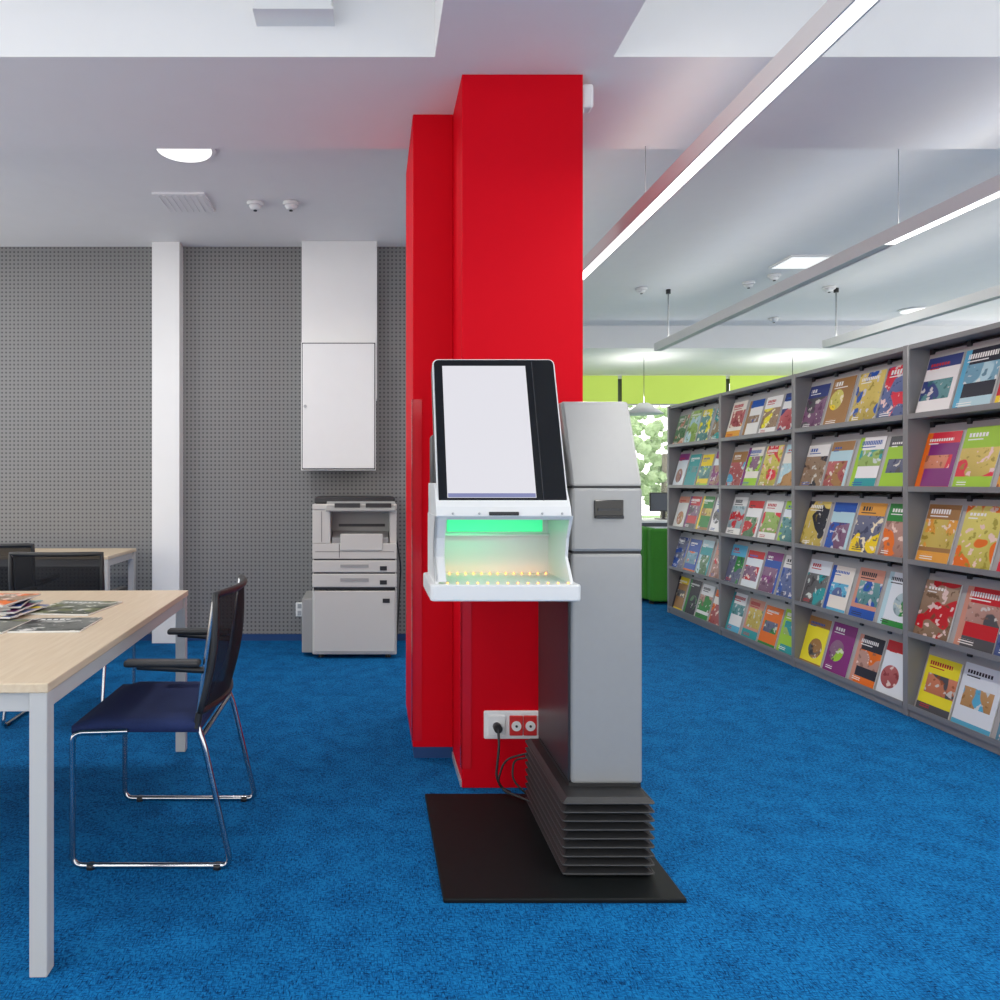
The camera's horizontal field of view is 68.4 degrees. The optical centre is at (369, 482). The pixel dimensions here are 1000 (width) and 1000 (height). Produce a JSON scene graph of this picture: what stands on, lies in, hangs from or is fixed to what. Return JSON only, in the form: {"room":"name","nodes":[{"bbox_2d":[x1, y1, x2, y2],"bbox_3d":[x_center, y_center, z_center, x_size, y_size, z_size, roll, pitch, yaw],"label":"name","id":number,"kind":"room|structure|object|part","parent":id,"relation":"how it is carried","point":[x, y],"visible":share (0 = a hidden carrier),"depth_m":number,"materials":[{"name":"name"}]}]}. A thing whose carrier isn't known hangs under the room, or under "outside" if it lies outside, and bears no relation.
{"room":"library","nodes":[
{"label":"library","id":0,"kind":"room"},
{"bbox_2d":[0,247,405,633],"bbox_3d":[-2.000,-0.315,5.805,6.000,3.130,0.150,0,0,0],"label":"panels","id":1,"kind":"object","parent":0,"point":[76,322],"visible":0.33,"depth_m":5.73,"materials":[{"name":"grey metal"}]},
{"bbox_2d":[139,634,151,640],"bbox_3d":[-3.350,1.225,5.720,3.300,0.050,0.020,0,0,0],"label":"baseboard","id":2,"kind":"structure","parent":1,"relation":"attached to","point":[148,637],"depth_m":5.71,"materials":[{"name":"blue"}]},
{"bbox_2d":[152,242,182,642],"bbox_3d":[-1.593,-0.315,5.670,0.215,3.130,0.120,0,0,0],"label":"column","id":3,"kind":"structure","parent":1,"relation":"attached to","point":[167,257],"depth_m":5.61,"materials":[{"name":"white paint"}]},
{"bbox_2d":[187,634,405,640],"bbox_3d":[-0.242,1.225,5.720,2.485,0.050,0.020,0,0,0],"label":"baseboard","id":4,"kind":"structure","parent":1,"relation":"attached to","point":[245,637],"depth_m":5.71,"materials":[{"name":"blue"}]},
{"bbox_2d":[296,602,301,615],"bbox_3d":[-0.560,1.005,5.723,0.060,0.110,0.015,0,0,0],"label":"wall outlet","id":5,"kind":"object","parent":1,"relation":"attached to","point":[298,604],"visible":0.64,"depth_m":5.72,"materials":[{"name":"white paint"}]},
{"bbox_2d":[301,342,375,470],"bbox_3d":[-0.238,-0.583,5.582,0.567,0.975,0.295,0,0,0],"label":"upper cabinet","id":6,"kind":"object","parent":1,"relation":"attached to","point":[338,379],"visible":1,"depth_m":5.45,"materials":[{"name":"white paint"}]},
{"bbox_2d":[302,241,376,400],"bbox_3d":[-0.237,-1.265,5.660,0.585,1.230,0.140,0,0,0],"label":"trim","id":7,"kind":"structure","parent":1,"relation":"attached to","point":[339,278],"depth_m":5.59,"materials":[{"name":"white paint"}]},
{"bbox_2d":[406,114,452,746],"bbox_3d":[0.286,-0.237,3.585,0.182,2.875,0.630,0,0,0],"label":"pillar wing","id":8,"kind":"structure","parent":0,"point":[429,172],"depth_m":3.27,"materials":[{"name":"red paint"}]},
{"bbox_2d":[412,399,470,768],"bbox_3d":[0.295,0.395,3.123,0.040,1.550,0.427,0,0,-30],"label":"guard","id":9,"kind":"object","parent":8,"relation":"attached to","point":[465,606],"visible":0.68,"depth_m":3.27,"materials":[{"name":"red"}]},
{"bbox_2d":[0,598,999,999],"bbox_3d":[1.500,1.300,3.650,13.200,0.100,14.500,0,0,0],"label":"floor","id":10,"kind":"structure","parent":0,"point":[821,839],"depth_m":2.39,"materials":[{"name":"blue carpet"}]},
{"bbox_2d":[0,543,34,590],"bbox_3d":[-2.220,0.802,4.446,0.544,0.897,0.527,0,0,0],"label":"armchair","id":11,"kind":"object","parent":10,"relation":"on","point":[5,549],"visible":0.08,"depth_m":4.21,"materials":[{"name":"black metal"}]},
{"bbox_3d":[-2.220,0.558,4.243,0.494,0.409,0.121,0,0,0],"label":"frame","id":12,"kind":"part","parent":11,"relation":"part of","materials":[{"name":"black plastic"}]},
{"bbox_2d":[1,552,135,726],"bbox_3d":[-1.620,0.802,3.926,0.544,0.897,0.527,0,0,0],"label":"armchair","id":13,"kind":"object","parent":10,"relation":"on","point":[27,571],"visible":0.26,"depth_m":3.69,"materials":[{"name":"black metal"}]},
{"bbox_3d":[-1.861,0.807,3.926,0.036,0.886,0.527,0,0,0],"label":"frame","id":14,"kind":"part","parent":13,"relation":"part of","materials":[{"name":"silver metal"}]},
{"bbox_3d":[-1.620,0.558,3.723,0.494,0.409,0.121,0,0,0],"label":"frame","id":15,"kind":"part","parent":13,"relation":"part of","materials":[{"name":"black plastic"}]},
{"bbox_3d":[-1.379,0.807,3.926,0.036,0.886,0.527,0,0,0],"label":"frame","id":16,"kind":"part","parent":13,"relation":"part of","materials":[{"name":"silver metal"}]},
{"bbox_2d":[35,548,135,590],"bbox_3d":[-2.610,0.877,5.280,1.600,0.745,0.600,0,0,0],"label":"table","id":17,"kind":"object","parent":10,"relation":"on","point":[112,556],"visible":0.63,"depth_m":5.39,"materials":[{"name":"brown wood"}]},
{"bbox_2d":[0,590,187,977],"bbox_3d":[-1.659,0.877,2.582,1.650,0.745,1.580,0,0,-2],"label":"table","id":18,"kind":"object","parent":10,"relation":"on","point":[37,670],"visible":0.94,"depth_m":1.99,"materials":[{"name":"brown wood"}]},
{"bbox_2d":[0,593,122,633],"bbox_3d":[-1.547,0.472,2.784,1.133,0.064,0.768,0,0,0],"label":"magazines","id":19,"kind":"object","parent":18,"relation":"on","point":[14,605],"visible":1,"depth_m":2.67,"materials":[{"name":"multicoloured paper"}]},
{"bbox_2d":[69,574,255,870],"bbox_3d":[-0.711,0.802,2.585,0.527,0.897,0.544,0,0,0],"label":"armchair","id":20,"kind":"object","parent":10,"relation":"on","point":[143,706],"visible":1,"depth_m":2.39,"materials":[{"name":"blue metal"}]},
{"bbox_3d":[-0.762,0.793,2.585,0.415,0.046,0.490,0,0,0],"label":"seat","id":21,"kind":"part","parent":20,"relation":"part of","materials":[{"name":"fabric"}]},
{"bbox_3d":[-0.711,0.807,2.826,0.527,0.886,0.036,0,0,0],"label":"frame","id":22,"kind":"part","parent":20,"relation":"part of","materials":[{"name":"silver metal"}]},
{"bbox_3d":[-0.508,0.558,2.585,0.121,0.409,0.494,0,0,0],"label":"frame","id":23,"kind":"part","parent":20,"relation":"part of","materials":[{"name":"black plastic"}]},
{"bbox_2d":[302,496,400,656],"bbox_3d":[-0.123,0.675,5.355,0.734,1.150,0.610,0,0,0],"label":"photocopier","id":24,"kind":"object","parent":10,"relation":"on","point":[350,607],"visible":1,"depth_m":5.11,"materials":[{"name":"grey plastic"}]},
{"bbox_2d":[312,559,396,571],"bbox_3d":[-0.110,0.593,5.384,0.600,0.085,0.552,0,0,0],"label":"tray","id":25,"kind":"object","parent":24,"relation":"on","point":[318,565],"depth_m":5.11,"materials":[{"name":"grey plastic"}]},
{"bbox_2d":[312,572,396,586],"bbox_3d":[-0.110,0.693,5.384,0.600,0.095,0.552,0,0,0],"label":"tray","id":26,"kind":"object","parent":24,"relation":"on","point":[319,579],"depth_m":5.11,"materials":[{"name":"grey plastic"}]},
{"bbox_3d":[-0.110,0.983,5.114,0.576,0.435,0.012,0,0,0],"label":"cabinet door","id":27,"kind":"part","parent":24,"relation":"part of","materials":[{"name":"grey plastic"}]},
{"bbox_3d":[-0.110,0.125,5.420,0.580,0.050,0.480,0,0,0],"label":"lid","id":28,"kind":"part","parent":24,"relation":"part of","materials":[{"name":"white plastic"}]},
{"bbox_2d":[332,531,387,542],"bbox_3d":[-0.070,0.390,5.215,0.400,0.080,0.170,0,0,0],"label":"tray","id":29,"kind":"object","parent":24,"relation":"on","point":[337,536],"depth_m":5.11,"materials":[{"name":"grey plastic"}]},
{"bbox_3d":[-0.065,0.166,5.115,0.490,0.068,0.130,0,0,0],"label":"control panel","id":30,"kind":"part","parent":24,"relation":"part of","materials":[{"name":"grey plastic"}]},
{"bbox_3d":[0.211,0.790,5.551,0.028,0.885,0.122,0,0,21],"label":"copier cord","id":31,"kind":"part","parent":24,"relation":"part of","materials":[{"name":"black plastic"}]},
{"bbox_2d":[423,359,686,902],"bbox_3d":[0.562,0.421,2.531,0.761,1.658,0.782,0,0,0],"label":"kiosk","id":32,"kind":"object","parent":10,"relation":"on","point":[532,496],"visible":1,"depth_m":2.34,"materials":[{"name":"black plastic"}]},
{"bbox_2d":[428,483,571,519],"bbox_3d":[0.405,0.056,2.323,0.410,0.112,0.294,0,0,0],"label":"hood","id":33,"kind":"object","parent":32,"relation":"attached to","point":[446,501],"depth_m":2.20,"materials":[{"name":"white plastic"}]},
{"bbox_2d":[423,572,580,600],"bbox_3d":[0.409,0.332,2.320,0.455,0.051,0.310,0,0,0],"label":"tray","id":34,"kind":"object","parent":32,"relation":"on","point":[457,586],"depth_m":2.17,"materials":[{"name":"white plastic"}]},
{"bbox_3d":[0.561,1.106,2.821,0.126,0.238,0.148,0,0,0],"label":"power cord","id":35,"kind":"part","parent":32,"relation":"part of","materials":[{"name":"black plastic"}]},
{"bbox_3d":[0.590,1.150,2.837,0.065,0.147,0.026,0,0,26],"label":"data cord","id":36,"kind":"part","parent":32,"relation":"part of","materials":[{"name":"black plastic"}]},
{"bbox_3d":[0.656,0.613,2.563,0.016,0.725,0.423,0,0,0],"label":"dark panel","id":37,"kind":"part","parent":32,"relation":"part of","materials":[{"name":"grey"}]},
{"bbox_3d":[0.581,1.243,2.504,0.725,0.014,0.728,0,0,0],"label":"plate","id":38,"kind":"part","parent":32,"relation":"part of","materials":[{"name":"black metal"}]},
{"bbox_3d":[0.775,0.085,2.337,0.094,0.060,0.009,0,0,0],"label":"printer slot frame","id":39,"kind":"part","parent":32,"relation":"part of","materials":[{"name":"black glass"}]},
{"bbox_2d":[641,526,666,603],"bbox_3d":[3.230,0.860,8.190,0.740,0.780,1.620,0,0,0],"label":"sofa","id":40,"kind":"object","parent":10,"relation":"on","point":[654,540],"visible":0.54,"depth_m":7.38,"materials":[{"name":"fabric"}]},
{"bbox_2d":[642,518,666,522],"bbox_3d":[3.800,0.875,9.950,1.600,0.750,0.700,0,0,0],"label":"computer desk","id":41,"kind":"object","parent":10,"relation":"on","point":[644,520],"visible":0.04,"depth_m":9.60,"materials":[{"name":"white paint"}]},
{"bbox_2d":[649,492,666,519],"bbox_3d":[4.050,0.315,9.925,0.400,0.370,0.150,0,0,0],"label":"computer monitor","id":42,"kind":"object","parent":41,"relation":"on","point":[657,500],"visible":0.6,"depth_m":9.90,"materials":[{"name":"black plastic"}]},
{"bbox_3d":[4.050,0.260,9.915,0.400,0.260,0.030,0,0,0],"label":"panel","id":43,"kind":"part","parent":42,"relation":"part of","materials":[{"name":"black plastic"}]},
{"bbox_2d":[667,322,999,754],"bbox_3d":[3.080,0.255,4.390,0.400,1.990,5.176,0,0,0],"label":"display shelf","id":44,"kind":"object","parent":10,"relation":"on","point":[915,428],"visible":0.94,"depth_m":4.40,"materials":[{"name":"silver metal"}]},
{"bbox_2d":[672,344,999,740],"bbox_3d":[2.948,0.265,4.389,0.091,1.858,5.083,0,0,0],"label":"magazines","id":45,"kind":"object","parent":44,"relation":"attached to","point":[978,697],"visible":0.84,"depth_m":4.28,"materials":[{"name":"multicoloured paper"}]},
{"bbox_3d":[3.270,0.245,4.390,0.020,1.970,5.140,0,0,0],"label":"panel","id":46,"kind":"part","parent":44,"relation":"part of","materials":[{"name":"silver metal"}]},
{"bbox_2d":[0,149,999,325],"bbox_3d":[1.500,-1.965,6.105,13.000,0.170,4.990,0,0,0],"label":"ceiling","id":47,"kind":"structure","parent":0,"point":[746,211],"depth_m":5.04,"materials":[{"name":"paint"}]},
{"bbox_2d":[152,192,214,212],"bbox_3d":[-1.240,-1.871,4.810,0.340,0.019,0.320,0,0,0],"label":"ceiling vent","id":48,"kind":"object","parent":47,"relation":"in","point":[170,202],"visible":1,"depth_m":4.78,"materials":[{"name":"metal"}]},
{"bbox_2d":[153,149,215,162],"bbox_3d":[-1.040,-1.871,4.030,0.345,0.020,0.345,0,0,0],"label":"recessed light","id":49,"kind":"object","parent":47,"relation":"in","point":[179,155],"visible":0.48,"depth_m":4.08,"materials":[{"name":"white paint"}]},
{"bbox_2d":[247,200,262,211],"bbox_3d":[-0.770,-1.852,4.830,0.110,0.056,0.110,0,0,0],"label":"smoke detector","id":50,"kind":"object","parent":47,"relation":"attached to","point":[254,205],"visible":1,"depth_m":4.80,"materials":[{"name":"white paint"}]},
{"bbox_2d":[283,200,298,211],"bbox_3d":[-0.530,-1.852,4.830,0.110,0.056,0.110,0,0,0],"label":"smoke detector","id":51,"kind":"object","parent":47,"relation":"attached to","point":[290,205],"visible":1,"depth_m":4.80,"materials":[{"name":"white paint"}]},
{"bbox_2d":[635,287,646,293],"bbox_3d":[2.620,-1.852,6.950,0.110,0.056,0.110,0,0,0],"label":"smoke detector","id":52,"kind":"object","parent":47,"relation":"attached to","point":[641,290],"visible":1,"depth_m":6.92,"materials":[{"name":"white paint"}]},
{"bbox_2d":[742,281,754,288],"bbox_3d":[3.550,-1.852,6.750,0.110,0.056,0.110,0,0,0],"label":"smoke detector","id":53,"kind":"object","parent":47,"relation":"attached to","point":[748,284],"visible":1,"depth_m":6.72,"materials":[{"name":"white paint"}]},
{"bbox_2d":[768,317,778,322],"bbox_3d":[4.600,-1.852,8.200,0.110,0.056,0.110,0,0,0],"label":"smoke detector","id":54,"kind":"object","parent":47,"relation":"attached to","point":[772,319],"visible":1,"depth_m":8.17,"materials":[{"name":"white paint"}]},
{"bbox_2d":[767,273,780,280],"bbox_3d":[3.650,-1.852,6.500,0.110,0.056,0.110,0,0,0],"label":"smoke detector","id":55,"kind":"object","parent":47,"relation":"attached to","point":[774,276],"visible":1,"depth_m":6.47,"materials":[{"name":"white paint"}]},
{"bbox_2d":[768,255,832,268],"bbox_3d":[3.640,-1.873,6.100,0.340,0.015,0.340,0,0,0],"label":"frame","id":56,"kind":"object","parent":47,"relation":"attached to","point":[790,256],"visible":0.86,"depth_m":5.93,"materials":[{"name":"white paint"}]},
{"bbox_2d":[772,257,828,268],"bbox_3d":[3.640,-1.863,6.100,0.300,0.006,0.300,0,0,0],"label":"diffuser","id":57,"kind":"object","parent":56,"relation":"attached to","point":[794,262],"visible":0.93,"depth_m":6.07,"materials":[{"name":"white plastic"}]},
{"bbox_2d":[822,285,835,292],"bbox_3d":[4.400,-1.852,6.900,0.110,0.056,0.110,0,0,0],"label":"smoke detector","id":58,"kind":"object","parent":47,"relation":"attached to","point":[828,289],"visible":1,"depth_m":6.87,"materials":[{"name":"white paint"}]},
{"bbox_2d":[898,306,930,313],"bbox_3d":[5.900,-1.871,7.800,0.299,0.020,0.299,0,0,0],"label":"recessed light","id":59,"kind":"object","parent":47,"relation":"in","point":[910,309],"visible":0.56,"depth_m":7.75,"materials":[{"name":"white paint"}]},
{"bbox_2d":[407,84,592,786],"bbox_3d":[0.424,-0.200,3.346,0.500,2.900,1.160,0,0,-32],"label":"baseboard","id":60,"kind":"structure","parent":0,"point":[418,752],"depth_m":3.27,"materials":[{"name":"red paint"}]},
{"bbox_2d":[0,0,999,148],"bbox_3d":[1.500,-2.013,3.220,13.000,0.675,0.780,0,0,0],"label":"ceiling","id":61,"kind":"structure","parent":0,"point":[75,74],"depth_m":2.96,"materials":[{"name":"white paint"}]},
{"bbox_2d":[453,75,582,787],"bbox_3d":[0.625,-0.212,3.425,0.496,2.925,0.950,0,0,0],"label":"pillar","id":62,"kind":"structure","parent":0,"point":[518,139],"depth_m":2.95,"materials":[{"name":"red paint"}]},
{"bbox_2d":[484,710,537,738],"bbox_3d":[0.572,0.979,2.935,0.215,0.114,0.030,0,0,0],"label":"wall socket","id":63,"kind":"object","parent":62,"relation":"attached to","point":[516,724],"visible":0.85,"depth_m":2.92,"materials":[{"name":"white paint"}]},
{"bbox_2d":[435,0,645,56],"bbox_3d":[0.606,-1.962,-0.335,0.702,0.575,6.330,0,0,0],"label":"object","id":64,"kind":"structure","parent":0,"point":[463,28],"depth_m":2.65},
{"bbox_2d":[583,375,789,527],"bbox_3d":[4.500,-0.315,10.775,7.000,3.130,0.150,0,0,0],"label":"wall","id":65,"kind":"structure","parent":0,"point":[619,376],"depth_m":10.70,"materials":[{"name":"white paint"}]},
{"bbox_2d":[619,379,666,526],"bbox_3d":[4.500,-0.450,10.760,1.600,2.200,0.080,0,0,0],"label":"frame","id":66,"kind":"object","parent":65,"relation":"attached to","point":[620,380],"visible":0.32,"depth_m":10.72,"materials":[{"name":"grey metal"}]},
{"bbox_2d":[726,379,729,391],"bbox_3d":[6.100,-0.450,10.760,1.600,2.200,0.080,0,0,0],"label":"frame","id":67,"kind":"object","parent":65,"relation":"attached to","point":[727,380],"visible":0.16,"depth_m":10.72,"materials":[{"name":"grey metal"}]},
{"bbox_2d":[583,326,980,374],"bbox_3d":[4.500,-1.830,9.650,7.000,0.440,2.100,0,0,0],"label":"ceiling","id":68,"kind":"structure","parent":0,"point":[607,350],"depth_m":8.62,"materials":[{"name":"white paint"}]},
{"bbox_2d":[583,376,617,401],"bbox_3d":[2.900,-1.380,10.662,1.540,0.420,0.005,0,0,0],"label":"roller blind","id":69,"kind":"object","parent":68,"relation":"hanging from","point":[595,388],"visible":0.21,"depth_m":10.66,"materials":[{"name":"green fabric"}]},
{"bbox_2d":[629,403,663,415],"bbox_3d":[3.500,-1.245,9.200,0.480,0.730,0.480,0,0,0],"label":"pendant lamp","id":70,"kind":"object","parent":68,"relation":"hanging from","point":[641,409],"visible":0.94,"depth_m":9.09,"materials":[{"name":"white metal"}]},
{"bbox_2d":[622,376,725,403],"bbox_3d":[4.500,-1.380,10.662,1.540,0.420,0.005,0,0,0],"label":"roller blind","id":71,"kind":"object","parent":68,"relation":"hanging from","point":[635,389],"visible":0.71,"depth_m":10.66,"materials":[{"name":"green fabric"}]},
{"bbox_2d":[628,404,676,404],"bbox_3d":[4.500,-1.160,10.660,1.540,0.020,0.020,0,0,0],"label":"bar","id":72,"kind":"object","parent":71,"relation":"attached to","point":[628,404],"visible":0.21,"depth_m":10.65,"materials":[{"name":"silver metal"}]},
{"bbox_2d":[730,376,785,390],"bbox_3d":[6.100,-1.380,10.662,1.540,0.420,0.005,0,0,0],"label":"roller blind","id":73,"kind":"object","parent":68,"relation":"hanging from","point":[736,382],"visible":0.29,"depth_m":10.66,"materials":[{"name":"green fabric"}]},
{"bbox_3d":[1.500,-2.300,-0.335,13.000,0.100,6.330,0,0,0],"label":"ceiling","id":74,"kind":"structure","parent":0,"visible":0},
{"bbox_2d":[252,0,333,25],"bbox_3d":[-0.292,-2.022,2.777,0.305,0.455,0.105,0,0,0],"label":"box","id":75,"kind":"object","parent":74,"relation":"attached to","point":[266,12],"visible":1,"depth_m":2.75,"materials":[{"name":"white paint"}]},
{"bbox_2d":[583,0,880,280],"bbox_3d":[1.370,-1.790,3.750,0.076,0.920,6.308,0,0,0],"label":"linear pendant light","id":76,"kind":"object","parent":74,"relation":"hanging from","point":[834,19],"visible":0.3,"depth_m":2.61,"materials":[{"name":"white metal"}]},
{"bbox_2d":[654,149,999,350],"bbox_3d":[2.900,-1.790,4.075,0.076,0.920,6.358,0,0,0],"label":"linear pendant light","id":77,"kind":"object","parent":74,"relation":"hanging from","point":[987,191],"visible":0.94,"depth_m":4.22,"materials":[{"name":"white metal"}]},
{"bbox_2d":[822,285,999,347],"bbox_3d":[4.500,-1.790,4.050,0.076,0.920,6.108,0,0,0],"label":"linear pendant light","id":78,"kind":"object","parent":74,"relation":"hanging from","point":[993,293],"visible":0.92,"depth_m":5.92,"materials":[{"name":"white metal"}]},
{"label":"outside","id":79,"kind":"structure","parent":0,"visible":0},
{"bbox_2d":[642,515,659,517],"bbox_3d":[5.000,1.450,20.450,30.000,0.200,19.100,0,0,0],"label":"ground","id":80,"kind":"structure","parent":79,"point":[643,516],"depth_m":29.02,"materials":[{"name":"green plant"}]},
{"bbox_2d":[631,423,639,444],"bbox_3d":[5.299,-0.260,19.471,3.627,3.220,1.953,0,0,0],"label":"tree","id":81,"kind":"object","parent":80,"relation":"on","point":[635,428],"visible":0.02,"depth_m":18.80,"materials":[{"name":"green plant"}]},
{"bbox_2d":[630,416,663,505],"bbox_3d":[6.953,-0.420,21.483,4.007,3.540,2.043,0,0,0],"label":"tree","id":82,"kind":"object","parent":80,"relation":"on","point":[656,487],"visible":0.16,"depth_m":21.28,"materials":[{"name":"green plant"}]},
{"bbox_2d":[628,405,672,517],"bbox_3d":[8.213,-0.576,20.028,4.388,3.852,2.208,0,0,0],"label":"tree","id":83,"kind":"object","parent":80,"relation":"on","point":[659,465],"visible":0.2,"depth_m":19.83,"materials":[{"name":"green plant"}]}
]}

